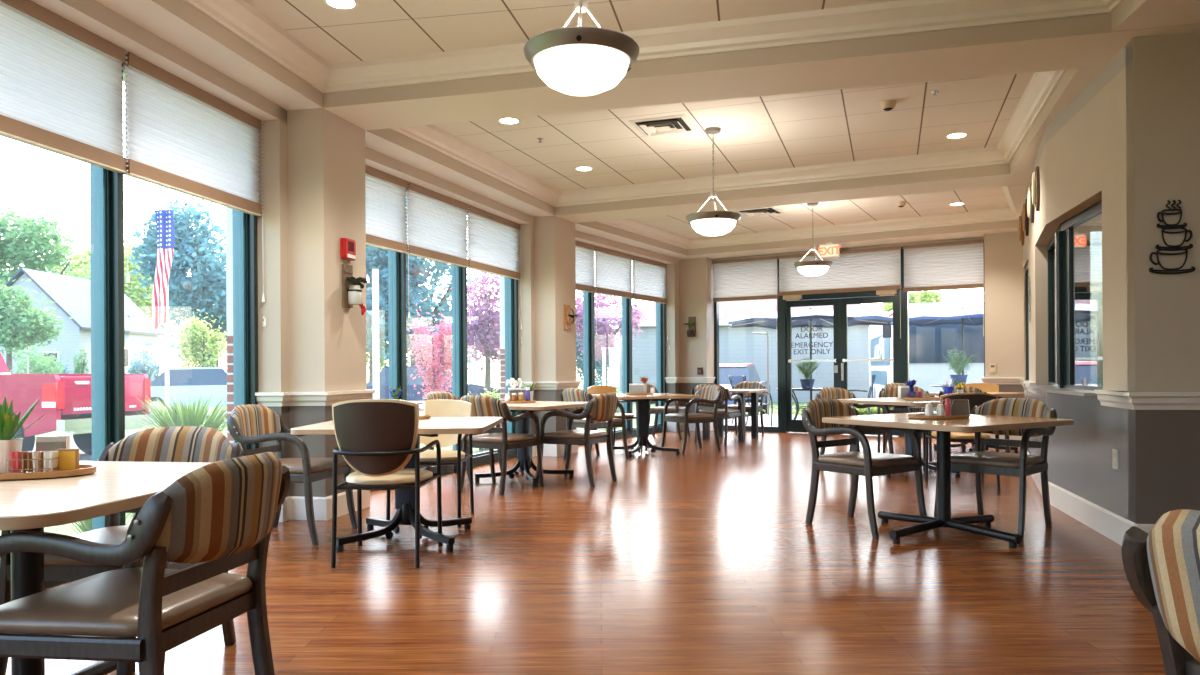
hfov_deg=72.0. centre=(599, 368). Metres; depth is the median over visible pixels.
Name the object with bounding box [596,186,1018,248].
trim
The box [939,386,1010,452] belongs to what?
armchair
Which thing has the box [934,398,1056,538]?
armchair
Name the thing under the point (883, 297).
door
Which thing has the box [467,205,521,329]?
cellular shade
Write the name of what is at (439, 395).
armchair
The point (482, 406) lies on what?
armchair
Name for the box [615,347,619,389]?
post
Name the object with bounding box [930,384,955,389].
patio table
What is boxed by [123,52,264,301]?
cellular shade
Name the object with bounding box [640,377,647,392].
flower vase
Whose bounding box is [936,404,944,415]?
shaker
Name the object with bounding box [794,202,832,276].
pendant light
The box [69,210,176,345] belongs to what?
tree
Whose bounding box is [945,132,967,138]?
recessed light
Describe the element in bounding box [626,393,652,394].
wooden tray
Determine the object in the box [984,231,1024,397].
wall
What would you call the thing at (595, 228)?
ceiling beam
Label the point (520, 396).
jar
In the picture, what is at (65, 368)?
shrub
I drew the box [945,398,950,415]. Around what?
jar
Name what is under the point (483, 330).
tree
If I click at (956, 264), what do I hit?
cellular shade
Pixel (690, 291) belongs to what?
wall
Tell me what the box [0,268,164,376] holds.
house
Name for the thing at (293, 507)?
baseboard
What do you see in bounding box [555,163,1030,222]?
ceiling beam
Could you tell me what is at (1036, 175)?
wall plaque
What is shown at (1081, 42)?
ceiling beam
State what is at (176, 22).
ceiling beam
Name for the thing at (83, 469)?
wooden tray
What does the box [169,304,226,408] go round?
tree
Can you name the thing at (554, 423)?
wainscoting
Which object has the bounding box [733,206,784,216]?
ceiling vent
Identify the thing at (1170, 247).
cup
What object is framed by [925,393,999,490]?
chair
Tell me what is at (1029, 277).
wall art
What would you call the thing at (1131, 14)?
ceiling beam
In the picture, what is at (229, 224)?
pillar
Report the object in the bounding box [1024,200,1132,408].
window
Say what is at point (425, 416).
wooden tray
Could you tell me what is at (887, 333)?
mirror
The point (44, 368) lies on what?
shrub
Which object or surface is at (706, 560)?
floor
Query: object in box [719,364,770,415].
car
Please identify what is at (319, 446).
wainscoting
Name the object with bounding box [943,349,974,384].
potted plant
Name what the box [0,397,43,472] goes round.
potted plant
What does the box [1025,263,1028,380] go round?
window
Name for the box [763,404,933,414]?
hedge
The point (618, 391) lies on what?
shrub
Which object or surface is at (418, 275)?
tree
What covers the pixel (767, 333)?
lamp post
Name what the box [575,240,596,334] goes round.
cellular shade
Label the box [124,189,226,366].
tree
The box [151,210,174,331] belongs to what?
flag
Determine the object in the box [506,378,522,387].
bunch
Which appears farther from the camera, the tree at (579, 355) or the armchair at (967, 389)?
the tree at (579, 355)
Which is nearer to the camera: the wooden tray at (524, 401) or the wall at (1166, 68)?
the wall at (1166, 68)
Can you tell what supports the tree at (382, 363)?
on the ground
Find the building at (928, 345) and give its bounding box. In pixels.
[869,302,983,409]
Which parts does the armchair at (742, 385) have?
leg, seat, rail, backrest, seat frame, leg, armrest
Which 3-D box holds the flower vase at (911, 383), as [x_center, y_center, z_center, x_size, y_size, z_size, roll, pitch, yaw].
[3.143,0.195,8.364,0.136,0.207,0.132,0,0,40]
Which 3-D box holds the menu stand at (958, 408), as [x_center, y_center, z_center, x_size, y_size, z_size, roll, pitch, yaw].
[2.304,0.251,5.286,0.117,0.107,0.038,0,0,9]
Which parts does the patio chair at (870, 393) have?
backrest, leg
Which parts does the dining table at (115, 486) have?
leg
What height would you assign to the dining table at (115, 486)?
0.740 m
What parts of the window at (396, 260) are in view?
sash, sash, sash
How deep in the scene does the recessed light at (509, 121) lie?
7.08 m
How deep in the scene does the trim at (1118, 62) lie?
5.55 m
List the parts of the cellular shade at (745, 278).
head rail, rail, pull cord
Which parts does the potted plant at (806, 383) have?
pot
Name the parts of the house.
pane, pane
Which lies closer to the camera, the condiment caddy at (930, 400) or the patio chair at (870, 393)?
the condiment caddy at (930, 400)
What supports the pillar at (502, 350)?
on the ground
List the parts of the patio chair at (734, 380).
backrest, leg, leg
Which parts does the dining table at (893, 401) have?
leg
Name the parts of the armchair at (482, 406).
leg, backrest, leg, rail, seat, seat frame, leg, armrest, leg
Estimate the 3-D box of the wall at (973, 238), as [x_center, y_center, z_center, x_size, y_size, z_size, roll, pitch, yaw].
[3.801,-1.902,13.140,4.450,0.097,0.180,0,0,32]
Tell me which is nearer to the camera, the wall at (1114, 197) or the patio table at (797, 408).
the wall at (1114, 197)
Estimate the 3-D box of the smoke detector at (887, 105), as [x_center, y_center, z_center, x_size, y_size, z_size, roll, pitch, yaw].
[2.317,-2.111,6.640,0.130,0.066,0.130,0,0,0]
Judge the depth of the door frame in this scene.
13.20 m
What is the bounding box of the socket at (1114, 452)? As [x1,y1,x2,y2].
[1113,451,1115,466]
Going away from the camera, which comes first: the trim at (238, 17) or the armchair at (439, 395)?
the trim at (238, 17)
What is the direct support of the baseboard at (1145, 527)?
attached to the wall at (1166, 68)
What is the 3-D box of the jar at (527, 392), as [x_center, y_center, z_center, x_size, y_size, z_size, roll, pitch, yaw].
[-0.704,0.252,8.050,0.048,0.141,0.047,0,0,0]
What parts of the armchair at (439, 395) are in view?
leg, backrest, leg, leg, leg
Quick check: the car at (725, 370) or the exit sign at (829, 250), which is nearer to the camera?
the exit sign at (829, 250)
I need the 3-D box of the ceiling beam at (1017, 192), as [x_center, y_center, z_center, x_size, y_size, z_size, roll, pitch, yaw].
[6.354,-2.103,9.075,3.197,0.373,2.898,0,0,30]
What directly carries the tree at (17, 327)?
on the ground
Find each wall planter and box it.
[342,264,366,314]
[564,305,580,329]
[684,317,695,336]
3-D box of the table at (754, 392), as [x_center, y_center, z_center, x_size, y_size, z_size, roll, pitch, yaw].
[1.974,0.688,12.480,0.880,0.740,0.880,0,0,30]
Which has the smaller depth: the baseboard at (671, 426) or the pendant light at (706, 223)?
the pendant light at (706, 223)
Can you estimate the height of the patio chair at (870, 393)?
0.956 m
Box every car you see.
[149,367,226,415]
[367,366,499,400]
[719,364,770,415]
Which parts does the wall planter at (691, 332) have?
pot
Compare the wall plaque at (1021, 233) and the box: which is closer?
the box
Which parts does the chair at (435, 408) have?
leg, seat, seat frame, backrest, leg, leg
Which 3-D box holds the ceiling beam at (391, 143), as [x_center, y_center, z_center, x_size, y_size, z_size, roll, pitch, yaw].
[-1.667,-2.053,8.449,0.996,0.373,4.039,0,0,19]
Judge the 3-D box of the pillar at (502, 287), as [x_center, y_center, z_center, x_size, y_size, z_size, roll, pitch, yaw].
[-1.007,-1.239,10.630,0.159,1.970,0.839,0,0,24]
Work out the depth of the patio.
17.25 m
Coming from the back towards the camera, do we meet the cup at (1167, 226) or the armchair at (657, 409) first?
the armchair at (657, 409)
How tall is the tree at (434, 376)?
3.174 m
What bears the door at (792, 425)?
in the wall at (973, 238)
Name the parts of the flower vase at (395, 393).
flower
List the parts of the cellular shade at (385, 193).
head rail, rail, bead chain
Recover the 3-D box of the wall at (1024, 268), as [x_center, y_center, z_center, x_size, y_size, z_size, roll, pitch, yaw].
[5.538,-0.494,10.299,0.160,1.310,2.303,0,0,34]
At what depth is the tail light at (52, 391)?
11.92 m
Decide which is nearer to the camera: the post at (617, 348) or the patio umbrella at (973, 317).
the patio umbrella at (973, 317)
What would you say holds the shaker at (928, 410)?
on the wooden tray at (909, 415)
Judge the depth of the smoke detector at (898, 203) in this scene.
10.62 m
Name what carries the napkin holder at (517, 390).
on the wooden tray at (524, 401)
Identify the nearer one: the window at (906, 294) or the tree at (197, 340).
the window at (906, 294)
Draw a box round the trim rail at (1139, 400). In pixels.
[1110,391,1199,409]
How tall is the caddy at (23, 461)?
0.068 m
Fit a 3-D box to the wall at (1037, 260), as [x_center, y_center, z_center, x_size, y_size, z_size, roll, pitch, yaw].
[4.298,-0.487,8.047,0.160,1.310,1.000,0,0,24]
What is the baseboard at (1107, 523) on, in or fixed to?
attached to the wall at (1079, 457)
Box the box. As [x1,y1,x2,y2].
[57,448,78,470]
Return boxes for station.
[697,368,702,374]
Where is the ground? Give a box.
[0,381,936,535]
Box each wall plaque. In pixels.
[1018,212,1024,245]
[1022,199,1028,235]
[1027,182,1034,222]
[1032,166,1039,210]
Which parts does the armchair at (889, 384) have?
backrest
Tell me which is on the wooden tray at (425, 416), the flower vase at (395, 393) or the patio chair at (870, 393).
the flower vase at (395, 393)
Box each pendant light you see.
[524,0,638,95]
[686,127,740,235]
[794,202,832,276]
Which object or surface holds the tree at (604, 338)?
on the ground
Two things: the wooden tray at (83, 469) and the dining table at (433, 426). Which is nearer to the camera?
the wooden tray at (83, 469)
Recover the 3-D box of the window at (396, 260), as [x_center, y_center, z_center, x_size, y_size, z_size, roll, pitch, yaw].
[-1.286,-0.387,8.760,0.737,2.930,4.677,0,0,19]
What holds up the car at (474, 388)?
on the road
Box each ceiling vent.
[628,114,697,135]
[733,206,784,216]
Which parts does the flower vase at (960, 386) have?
flower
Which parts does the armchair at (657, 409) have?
backrest, leg, seat frame, seat, leg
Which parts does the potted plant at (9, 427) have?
flower, pot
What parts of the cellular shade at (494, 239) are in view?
head rail, rail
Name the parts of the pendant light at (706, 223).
chain, lamp shade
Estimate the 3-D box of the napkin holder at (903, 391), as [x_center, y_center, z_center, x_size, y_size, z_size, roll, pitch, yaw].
[3.051,0.235,8.300,0.100,0.128,0.063,0,0,-12]
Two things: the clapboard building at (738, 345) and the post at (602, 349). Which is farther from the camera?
the clapboard building at (738, 345)
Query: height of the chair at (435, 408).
0.845 m
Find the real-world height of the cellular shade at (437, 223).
1.294 m
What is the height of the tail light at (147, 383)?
0.400 m
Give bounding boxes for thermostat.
[989,363,995,371]
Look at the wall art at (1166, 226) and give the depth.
4.67 m
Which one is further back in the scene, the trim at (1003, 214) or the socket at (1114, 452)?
the trim at (1003, 214)
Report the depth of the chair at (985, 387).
11.15 m
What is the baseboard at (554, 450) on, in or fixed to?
attached to the wainscoting at (554, 423)
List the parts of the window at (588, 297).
sash, sash, sash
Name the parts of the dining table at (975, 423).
leg, leg, leg, leg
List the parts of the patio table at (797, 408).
leg, leg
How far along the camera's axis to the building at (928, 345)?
19.82 m
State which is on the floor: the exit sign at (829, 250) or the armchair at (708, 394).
the armchair at (708, 394)
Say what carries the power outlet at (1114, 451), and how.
attached to the wall at (1079, 457)
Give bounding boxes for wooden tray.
[0,464,95,480]
[419,415,430,418]
[501,400,535,402]
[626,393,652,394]
[903,397,939,399]
[908,413,968,418]
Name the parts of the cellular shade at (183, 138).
head rail, rail, bead chain, pull cord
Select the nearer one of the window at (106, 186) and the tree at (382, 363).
the window at (106, 186)
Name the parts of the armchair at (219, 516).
armrest, seat, seat frame, leg, leg, armrest, rail, backrest, leg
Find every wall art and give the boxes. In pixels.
[1028,277,1029,322]
[1149,200,1195,273]
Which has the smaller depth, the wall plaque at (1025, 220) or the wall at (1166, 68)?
the wall at (1166, 68)
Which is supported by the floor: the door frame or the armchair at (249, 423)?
the armchair at (249, 423)
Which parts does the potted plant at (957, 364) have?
pot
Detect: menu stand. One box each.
[411,401,425,415]
[950,400,969,415]
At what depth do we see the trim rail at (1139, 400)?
4.67 m
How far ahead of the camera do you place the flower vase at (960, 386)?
8.24 m
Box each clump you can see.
[67,513,130,533]
[134,393,226,432]
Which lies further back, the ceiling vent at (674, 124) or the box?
the ceiling vent at (674, 124)
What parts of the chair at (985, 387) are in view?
backrest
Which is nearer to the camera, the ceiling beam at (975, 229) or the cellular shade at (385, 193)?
the cellular shade at (385, 193)
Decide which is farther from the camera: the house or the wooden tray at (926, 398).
the house
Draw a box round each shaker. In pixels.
[925,403,932,415]
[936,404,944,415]
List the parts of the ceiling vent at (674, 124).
plate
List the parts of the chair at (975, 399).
leg, seat frame, seat, backrest, leg, leg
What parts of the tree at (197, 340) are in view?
crown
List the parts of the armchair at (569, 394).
leg, backrest, leg, seat, seat frame, armrest, leg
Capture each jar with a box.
[348,285,361,304]
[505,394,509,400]
[512,393,516,400]
[518,393,523,400]
[525,387,529,400]
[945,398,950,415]
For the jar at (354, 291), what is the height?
0.140 m
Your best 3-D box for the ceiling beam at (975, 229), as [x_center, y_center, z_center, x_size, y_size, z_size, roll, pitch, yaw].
[4.770,-2.093,12.286,9.200,0.373,1.000,0,0,32]
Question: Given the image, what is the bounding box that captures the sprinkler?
[931,91,938,96]
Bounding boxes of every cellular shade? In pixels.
[0,0,129,283]
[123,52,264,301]
[365,165,409,317]
[406,182,470,323]
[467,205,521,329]
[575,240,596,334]
[594,246,634,336]
[632,255,668,339]
[712,256,777,325]
[778,246,901,338]
[903,239,984,336]
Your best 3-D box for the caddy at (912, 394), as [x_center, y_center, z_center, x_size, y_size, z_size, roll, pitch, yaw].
[3.172,0.264,8.260,0.154,0.068,0.053,0,0,0]
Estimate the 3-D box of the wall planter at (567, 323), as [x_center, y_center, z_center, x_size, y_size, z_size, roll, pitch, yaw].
[-0.346,-0.648,10.390,0.191,0.310,0.249,0,0,12]
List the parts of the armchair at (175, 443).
leg, armrest, seat, seat frame, leg, rail, leg, backrest, leg, armrest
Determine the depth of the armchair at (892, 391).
9.69 m
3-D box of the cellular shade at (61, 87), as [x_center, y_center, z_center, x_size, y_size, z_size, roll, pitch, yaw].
[-2.728,-1.116,3.999,0.073,1.294,1.168,0,0,9]
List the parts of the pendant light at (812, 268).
lamp shade, chain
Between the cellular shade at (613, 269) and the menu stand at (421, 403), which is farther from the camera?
the cellular shade at (613, 269)
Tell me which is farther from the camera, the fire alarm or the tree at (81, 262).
the tree at (81, 262)
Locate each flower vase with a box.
[389,385,405,399]
[524,382,537,400]
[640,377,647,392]
[905,379,915,395]
[943,378,954,394]
[954,380,965,392]
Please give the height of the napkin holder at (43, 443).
0.108 m
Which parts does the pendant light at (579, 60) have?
support rod, support rod, lamp shade, ring knob, support rod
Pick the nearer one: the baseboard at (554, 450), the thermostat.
the baseboard at (554, 450)
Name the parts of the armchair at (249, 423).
leg, backrest, rail, armrest, leg, armrest, leg, seat, seat frame, leg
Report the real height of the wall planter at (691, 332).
0.350 m
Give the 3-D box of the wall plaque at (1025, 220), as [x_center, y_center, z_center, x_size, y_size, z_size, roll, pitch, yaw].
[4.374,-1.557,8.492,0.055,0.380,0.220,0,0,24]
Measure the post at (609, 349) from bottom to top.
1.945 m
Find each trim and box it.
[183,0,1124,92]
[389,70,1066,206]
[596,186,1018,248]
[1023,39,1132,203]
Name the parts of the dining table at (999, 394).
leg, leg, leg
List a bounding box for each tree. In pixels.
[0,207,90,285]
[0,274,72,373]
[23,202,169,326]
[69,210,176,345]
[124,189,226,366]
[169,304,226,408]
[366,194,494,374]
[366,259,424,380]
[407,288,451,400]
[446,264,499,395]
[576,291,655,385]
[576,293,616,389]
[878,291,945,313]
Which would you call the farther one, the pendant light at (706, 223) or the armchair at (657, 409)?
the armchair at (657, 409)
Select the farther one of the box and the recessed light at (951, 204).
the recessed light at (951, 204)
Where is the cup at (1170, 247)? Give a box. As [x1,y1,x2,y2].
[1156,227,1192,250]
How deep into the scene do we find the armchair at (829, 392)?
9.00 m
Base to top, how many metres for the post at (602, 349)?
1.945 m
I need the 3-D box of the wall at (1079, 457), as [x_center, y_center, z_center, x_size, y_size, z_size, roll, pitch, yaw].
[4.491,0.605,8.057,0.530,0.875,7.254,0,0,25]
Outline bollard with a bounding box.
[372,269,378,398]
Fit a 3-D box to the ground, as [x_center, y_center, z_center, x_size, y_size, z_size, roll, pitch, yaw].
[-9.990,1.582,41.500,160.000,0.300,107.000,0,0,0]
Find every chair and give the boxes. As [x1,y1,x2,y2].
[331,399,442,567]
[386,400,473,526]
[587,386,642,452]
[729,376,772,425]
[848,375,875,414]
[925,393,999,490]
[960,383,1005,445]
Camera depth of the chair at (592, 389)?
10.99 m
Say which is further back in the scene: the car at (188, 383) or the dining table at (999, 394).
the car at (188, 383)
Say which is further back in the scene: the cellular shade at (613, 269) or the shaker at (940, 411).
the cellular shade at (613, 269)
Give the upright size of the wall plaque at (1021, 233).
0.380 m
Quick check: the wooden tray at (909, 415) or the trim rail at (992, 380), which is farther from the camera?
the trim rail at (992, 380)
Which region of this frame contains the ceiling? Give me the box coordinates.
[244,0,1033,238]
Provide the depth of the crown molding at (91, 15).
5.24 m
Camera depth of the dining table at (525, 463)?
7.90 m
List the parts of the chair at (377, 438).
leg, leg, backrest, armrest, seat frame, seat, leg, leg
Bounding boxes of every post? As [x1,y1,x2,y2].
[601,348,605,385]
[608,348,612,386]
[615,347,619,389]
[752,332,768,415]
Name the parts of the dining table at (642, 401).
leg, leg, leg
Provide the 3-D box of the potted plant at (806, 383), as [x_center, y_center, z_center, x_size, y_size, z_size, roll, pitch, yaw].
[3.725,0.033,14.845,0.591,0.668,0.525,0,0,-34]
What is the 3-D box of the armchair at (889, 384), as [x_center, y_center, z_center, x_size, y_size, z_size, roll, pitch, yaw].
[4.162,0.622,11.058,0.578,0.852,0.683,0,0,-18]
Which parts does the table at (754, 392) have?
leg, leg, leg, leg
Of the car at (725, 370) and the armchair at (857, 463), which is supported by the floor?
the armchair at (857, 463)
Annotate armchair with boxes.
[0,426,243,674]
[0,452,290,674]
[227,404,357,544]
[422,391,501,481]
[460,395,544,494]
[535,393,618,487]
[560,388,628,458]
[647,383,690,439]
[661,385,721,453]
[691,384,743,444]
[724,381,765,434]
[801,399,926,538]
[815,387,893,454]
[877,386,931,461]
[881,383,936,445]
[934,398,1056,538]
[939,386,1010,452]
[1121,509,1199,674]
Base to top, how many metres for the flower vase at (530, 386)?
0.206 m
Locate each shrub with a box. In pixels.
[12,341,68,373]
[55,355,72,373]
[69,346,89,373]
[125,340,174,381]
[468,388,499,451]
[596,376,621,428]
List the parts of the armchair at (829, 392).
leg, backrest, armrest, seat frame, leg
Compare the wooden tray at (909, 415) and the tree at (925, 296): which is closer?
the wooden tray at (909, 415)
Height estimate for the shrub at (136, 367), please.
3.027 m
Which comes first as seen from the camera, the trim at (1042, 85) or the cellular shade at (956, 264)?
the trim at (1042, 85)
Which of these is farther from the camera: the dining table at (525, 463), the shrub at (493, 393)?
the shrub at (493, 393)
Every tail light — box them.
[42,381,63,408]
[144,380,150,403]
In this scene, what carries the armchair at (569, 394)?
on the floor
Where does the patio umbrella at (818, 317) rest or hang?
on the patio
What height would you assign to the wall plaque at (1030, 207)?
0.380 m
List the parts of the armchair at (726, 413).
leg, leg, backrest, rail, seat, seat frame, leg, armrest, leg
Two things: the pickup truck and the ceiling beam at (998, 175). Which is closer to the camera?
the ceiling beam at (998, 175)
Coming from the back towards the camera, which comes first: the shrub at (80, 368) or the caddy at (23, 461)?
the shrub at (80, 368)
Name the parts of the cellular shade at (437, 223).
head rail, rail, pull cord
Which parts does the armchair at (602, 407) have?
leg, armrest, leg, seat, seat frame, leg, armrest, rail, backrest, leg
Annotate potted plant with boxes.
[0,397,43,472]
[794,357,819,388]
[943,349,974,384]
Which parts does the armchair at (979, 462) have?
leg, leg, seat, seat frame, rail, backrest, leg, armrest, leg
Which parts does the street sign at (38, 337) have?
post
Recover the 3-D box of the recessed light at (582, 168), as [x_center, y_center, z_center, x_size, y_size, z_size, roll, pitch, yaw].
[-0.170,-2.126,8.780,0.200,0.006,0.200,0,0,0]
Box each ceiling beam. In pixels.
[95,0,322,109]
[323,13,1199,129]
[365,128,554,216]
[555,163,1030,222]
[575,221,686,256]
[674,219,1018,259]
[1008,184,1027,216]
[1010,67,1103,173]
[1112,0,1199,31]
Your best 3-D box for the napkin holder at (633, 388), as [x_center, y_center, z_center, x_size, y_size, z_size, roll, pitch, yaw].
[0.472,0.251,10.400,0.200,0.128,0.093,0,0,17]
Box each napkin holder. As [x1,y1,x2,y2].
[36,435,69,450]
[508,387,520,400]
[629,384,645,392]
[898,386,908,398]
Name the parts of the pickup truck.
handle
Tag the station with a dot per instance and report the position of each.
(699, 370)
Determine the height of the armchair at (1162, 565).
0.852 m
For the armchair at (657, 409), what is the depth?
12.57 m
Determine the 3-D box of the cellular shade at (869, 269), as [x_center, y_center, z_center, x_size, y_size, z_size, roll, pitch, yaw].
[3.753,-1.156,13.036,1.930,1.405,0.063,0,0,32]
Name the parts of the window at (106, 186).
sash, sash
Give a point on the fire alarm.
(347, 246)
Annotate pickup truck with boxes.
[0,353,156,453]
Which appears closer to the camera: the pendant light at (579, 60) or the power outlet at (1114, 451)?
the pendant light at (579, 60)
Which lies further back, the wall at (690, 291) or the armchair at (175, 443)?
the wall at (690, 291)
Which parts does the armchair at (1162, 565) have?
armrest, leg, backrest, rail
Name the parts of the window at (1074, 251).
pane, pane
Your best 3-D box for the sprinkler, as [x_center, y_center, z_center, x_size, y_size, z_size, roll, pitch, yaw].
[2.597,-2.129,6.400,0.060,0.034,0.060,0,0,0]
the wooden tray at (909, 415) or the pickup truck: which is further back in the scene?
the pickup truck
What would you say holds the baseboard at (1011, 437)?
attached to the wall at (1003, 252)
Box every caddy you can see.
[7,451,60,472]
[905,399,953,415]
[909,392,925,397]
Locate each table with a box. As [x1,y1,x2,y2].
[0,461,209,674]
[291,417,502,551]
[475,401,587,486]
[591,393,698,457]
[702,389,767,440]
[776,387,826,419]
[822,412,1073,547]
[837,397,960,477]
[929,392,1023,453]
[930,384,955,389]
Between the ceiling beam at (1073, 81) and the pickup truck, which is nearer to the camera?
the ceiling beam at (1073, 81)
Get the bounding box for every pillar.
[226,207,232,334]
[227,335,233,444]
[257,106,366,391]
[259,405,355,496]
[499,276,504,347]
[500,348,504,427]
[518,216,575,381]
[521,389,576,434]
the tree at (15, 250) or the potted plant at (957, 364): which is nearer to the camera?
the potted plant at (957, 364)
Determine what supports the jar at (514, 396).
on the wooden tray at (524, 401)
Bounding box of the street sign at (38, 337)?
[27,337,38,373]
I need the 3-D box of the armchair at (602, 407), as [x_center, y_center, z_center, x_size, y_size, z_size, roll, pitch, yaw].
[-0.181,0.649,7.762,0.683,0.852,0.578,0,0,27]
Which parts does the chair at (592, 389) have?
backrest, leg, seat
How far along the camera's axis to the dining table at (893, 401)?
8.22 m
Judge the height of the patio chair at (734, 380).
0.956 m
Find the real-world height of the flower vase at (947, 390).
0.224 m
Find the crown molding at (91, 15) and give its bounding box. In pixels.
[31,0,676,263]
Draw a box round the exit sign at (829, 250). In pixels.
[818,242,840,257]
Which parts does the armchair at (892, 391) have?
leg, armrest, leg, backrest, rail, leg, leg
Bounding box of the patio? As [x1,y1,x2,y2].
[724,414,801,425]
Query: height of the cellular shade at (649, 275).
1.294 m
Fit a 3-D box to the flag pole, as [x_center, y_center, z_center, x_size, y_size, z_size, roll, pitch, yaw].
[-10.503,-2.325,20.000,0.133,7.520,0.127,0,0,0]
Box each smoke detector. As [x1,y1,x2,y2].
[880,99,896,110]
[896,201,905,206]
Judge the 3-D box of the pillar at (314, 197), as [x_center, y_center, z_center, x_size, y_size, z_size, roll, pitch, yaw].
[-2.179,-0.844,6.254,0.569,2.080,0.874,0,0,14]
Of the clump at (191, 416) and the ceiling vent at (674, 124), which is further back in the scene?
the clump at (191, 416)
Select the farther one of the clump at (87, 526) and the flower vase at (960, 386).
the flower vase at (960, 386)
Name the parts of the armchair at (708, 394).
leg, armrest, leg, seat, seat frame, leg, armrest, rail, backrest, leg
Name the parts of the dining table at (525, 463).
leg, leg, leg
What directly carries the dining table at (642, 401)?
on the floor
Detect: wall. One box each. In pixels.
[665,257,713,412]
[712,237,983,260]
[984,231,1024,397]
[1023,60,1133,267]
[1024,268,1025,380]
[1024,383,1135,522]
[1028,245,1047,384]
[1102,171,1134,391]
[1126,33,1199,523]
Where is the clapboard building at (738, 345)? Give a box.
[612,299,884,401]
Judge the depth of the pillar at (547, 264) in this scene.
10.16 m
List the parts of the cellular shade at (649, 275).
head rail, rail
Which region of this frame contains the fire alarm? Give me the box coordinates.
[340,238,355,260]
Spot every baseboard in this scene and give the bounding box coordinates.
[279,490,369,521]
[532,444,577,456]
[666,422,713,430]
[988,433,1021,439]
[1027,451,1135,545]
[1136,524,1154,533]
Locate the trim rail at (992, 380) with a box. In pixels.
[981,377,1024,383]
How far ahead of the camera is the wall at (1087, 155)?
5.60 m
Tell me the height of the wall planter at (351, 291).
0.380 m
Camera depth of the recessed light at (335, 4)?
4.80 m
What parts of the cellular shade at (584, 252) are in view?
head rail, rail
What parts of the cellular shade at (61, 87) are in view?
head rail, rail, bead chain, pull cord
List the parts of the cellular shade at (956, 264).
head rail, rail, pull cord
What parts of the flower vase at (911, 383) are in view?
flower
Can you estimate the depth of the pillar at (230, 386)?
5.95 m
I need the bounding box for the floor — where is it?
[6,430,1198,674]
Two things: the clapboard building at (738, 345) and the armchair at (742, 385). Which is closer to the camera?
the armchair at (742, 385)
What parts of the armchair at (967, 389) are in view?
leg, backrest, leg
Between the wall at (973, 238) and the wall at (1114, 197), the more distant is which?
the wall at (973, 238)
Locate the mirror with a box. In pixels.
[883,325,891,337]
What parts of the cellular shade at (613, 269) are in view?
head rail, rail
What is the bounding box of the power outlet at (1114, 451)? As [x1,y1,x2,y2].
[1112,449,1117,469]
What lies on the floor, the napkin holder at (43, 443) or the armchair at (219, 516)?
the armchair at (219, 516)
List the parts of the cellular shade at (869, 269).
head rail, rail, pull cord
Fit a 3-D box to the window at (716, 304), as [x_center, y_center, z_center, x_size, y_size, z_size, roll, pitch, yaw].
[2.500,-0.410,13.982,1.185,2.930,0.100,0,0,32]
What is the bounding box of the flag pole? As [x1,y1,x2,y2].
[164,188,168,409]
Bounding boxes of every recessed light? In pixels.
[323,0,358,9]
[497,118,520,124]
[575,166,592,170]
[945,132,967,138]
[949,203,964,205]
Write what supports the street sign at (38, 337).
on the ground
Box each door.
[783,295,840,431]
[840,289,898,435]
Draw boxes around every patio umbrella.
[728,308,892,400]
[890,307,982,374]
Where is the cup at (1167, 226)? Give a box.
[1157,209,1186,228]
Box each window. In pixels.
[44,63,374,589]
[370,190,580,491]
[583,251,715,438]
[714,259,780,431]
[904,243,984,437]
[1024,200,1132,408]
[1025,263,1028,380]
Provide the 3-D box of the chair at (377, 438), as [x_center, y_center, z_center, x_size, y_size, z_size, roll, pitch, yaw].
[-1.221,0.621,4.727,0.517,0.915,0.642,0,0,0]
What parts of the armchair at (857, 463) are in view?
leg, backrest, rail, armrest, leg, seat frame, seat, leg, armrest, leg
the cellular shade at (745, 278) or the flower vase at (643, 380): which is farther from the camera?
the cellular shade at (745, 278)
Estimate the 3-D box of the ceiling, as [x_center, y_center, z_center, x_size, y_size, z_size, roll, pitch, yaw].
[1.425,-2.194,7.216,5.778,0.110,12.528,0,0,19]
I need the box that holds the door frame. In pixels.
[780,247,904,436]
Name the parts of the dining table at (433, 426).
leg, leg, leg, leg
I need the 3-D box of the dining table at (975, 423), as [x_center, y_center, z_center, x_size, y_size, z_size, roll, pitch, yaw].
[2.194,0.686,5.270,1.100,0.740,1.100,0,0,-31]

